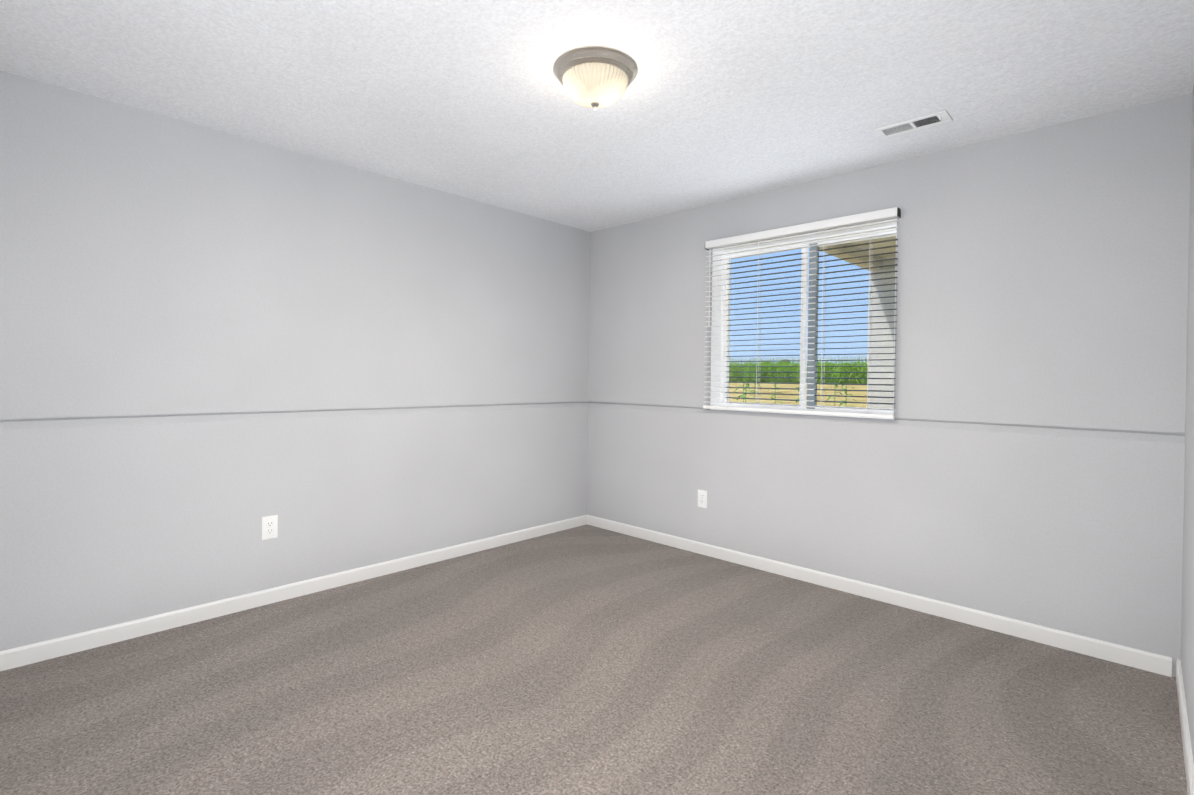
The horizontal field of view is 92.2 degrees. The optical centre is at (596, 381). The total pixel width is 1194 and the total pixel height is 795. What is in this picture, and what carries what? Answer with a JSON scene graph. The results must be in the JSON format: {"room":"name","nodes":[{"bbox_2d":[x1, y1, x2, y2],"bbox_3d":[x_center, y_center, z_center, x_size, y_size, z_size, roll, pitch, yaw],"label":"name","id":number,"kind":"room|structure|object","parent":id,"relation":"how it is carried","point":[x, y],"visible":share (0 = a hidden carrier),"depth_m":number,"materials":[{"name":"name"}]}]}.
{"room":"empty bedroom","nodes":[
{"label":"empty bedroom","id":0,"kind":"room"},
{"bbox_2d":[0,71,589,650],"bbox_3d":[-1.373,-0.041,3.551,0.175,2.560,4.140,1,1,44],"label":"wall","id":1,"kind":"structure","parent":0,"point":[216,345],"depth_m":2.97,"materials":[{"name":"grey paint"}]},
{"bbox_2d":[262,515,277,539],"bbox_3d":[-1.738,0.774,3.054,0.008,0.122,0.076,1,1,44],"label":"electrical outlet","id":2,"kind":"object","parent":1,"relation":"attached to","point":[269,527],"visible":1,"depth_m":3.05,"materials":[{"name":"white plastic"}]},
{"bbox_2d":[0,515,586,670],"bbox_3d":[-1.354,1.141,3.460,0.013,0.078,3.690,1,1,44],"label":"baseboard","id":3,"kind":"structure","parent":1,"relation":"attached to","point":[47,649],"depth_m":2.96,"materials":[{"name":"white wood"}]},
{"bbox_2d":[0,524,1187,794],"bbox_3d":[-0.076,1.266,2.308,3.805,0.120,4.140,1,1,44],"label":"floor","id":4,"kind":"structure","parent":0,"point":[586,660],"depth_m":2.20,"materials":[{"name":"carpet"}]},
{"bbox_2d":[0,0,1193,231],"bbox_3d":[-0.044,-1.304,2.288,3.805,0.140,4.140,1,1,44],"label":"ceiling","id":5,"kind":"structure","parent":0,"point":[720,100],"depth_m":2.34,"materials":[{"name":"white paint"}]},
{"bbox_2d":[553,46,637,111],"bbox_3d":[-0.007,-1.150,2.268,0.334,0.166,0.334,1,1,44],"label":"ceiling light","id":6,"kind":"object","parent":5,"relation":"attached to","point":[594,77],"visible":1,"depth_m":2.18,"materials":[{"name":"white glass"}]},
{"bbox_2d":[875,110,952,138],"bbox_3d":[1.496,-1.211,2.718,0.300,0.012,0.135,1,1,44],"label":"ceiling vent","id":7,"kind":"object","parent":5,"relation":"in","point":[923,122],"visible":1,"depth_m":2.71,"materials":[{"name":"white metal"}]},
{"bbox_2d":[587,93,1191,676],"bbox_3d":[1.274,-0.008,3.696,3.805,2.560,0.275,1,1,44],"label":"wall","id":8,"kind":"structure","parent":0,"point":[1021,457],"depth_m":2.91,"materials":[{"name":"grey paint"}]},
{"bbox_2d":[698,489,706,507],"bbox_3d":[0.735,0.817,4.012,0.076,0.122,0.008,1,1,44],"label":"outlet","id":9,"kind":"object","parent":8,"relation":"attached to","point":[702,498],"visible":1,"depth_m":4.01,"materials":[{"name":"white plastic"}]},
{"bbox_2d":[710,219,896,419],"bbox_3d":[1.293,-0.355,3.664,1.184,1.114,0.196,1,1,44],"label":"window unit","id":10,"kind":"structure","parent":8,"relation":"in","point":[726,341],"depth_m":3.69,"materials":[{"name":"white plastic"}]},
{"bbox_2d":[703,207,900,418],"bbox_3d":[1.195,-0.383,3.565,1.232,1.154,0.064,1,1,44],"label":"window blind","id":11,"kind":"object","parent":10,"relation":"attached to","point":[867,217],"visible":0.98,"depth_m":3.48,"materials":[{"name":"white plastic"}]},
{"bbox_2d":[587,515,1171,676],"bbox_3d":[1.160,1.172,3.601,3.455,0.078,0.013,1,1,44],"label":"baseboard","id":12,"kind":"structure","parent":8,"relation":"attached to","point":[1132,657],"depth_m":3.04,"materials":[{"name":"white wood"}]},
{"bbox_2d":[1181,84,1193,761],"bbox_3d":[1.261,0.013,1.036,0.150,2.560,4.140,1,1,44],"label":"wall","id":13,"kind":"structure","parent":0,"point":[1187,640],"depth_m":2.15,"materials":[{"name":"grey paint"}]},
{"bbox_2d":[1176,659,1193,794],"bbox_3d":[1.153,1.192,1.066,0.013,0.078,3.690,1,1,44],"label":"baseboard","id":14,"kind":"structure","parent":13,"relation":"attached to","point":[1188,754],"depth_m":1.92,"materials":[{"name":"white wood"}]},
{"label":"outside","id":15,"kind":"structure","parent":0,"visible":0},
{"bbox_2d":[729,383,867,407],"bbox_3d":[71.646,0.656,88.623,168.000,0.425,219.730,1,1,44],"label":"ground","id":16,"kind":"structure","parent":15,"point":[831,392],"depth_m":20.94,"materials":[{"name":"beige soil"}]},
{"bbox_2d":[734,367,760,402],"label":"plants","id":17,"kind":"object","parent":16,"relation":"on","point":[742,395],"depth_m":13.95,"materials":[{"name":"green plant"}]},
{"bbox_2d":[729,355,867,383],"bbox_3d":[24.177,-0.949,54.627,45.744,2.380,34.478,1,1,44],"label":"field","id":18,"kind":"structure","parent":16,"relation":"on","point":[832,375],"depth_m":42.59,"materials":[{"name":"green plant"}]},
{"bbox_2d":[826,371,853,406],"label":"plants","id":19,"kind":"object","parent":16,"relation":"on","point":[835,371],"depth_m":13.32,"materials":[{"name":"green plant"}]},
{"bbox_2d":[819,236,895,408],"bbox_3d":[3.871,-0.312,3.219,5.090,2.120,2.580,1,1,44],"label":"porch","id":20,"kind":"object","parent":16,"relation":"on","point":[880,331],"depth_m":5.52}
]}

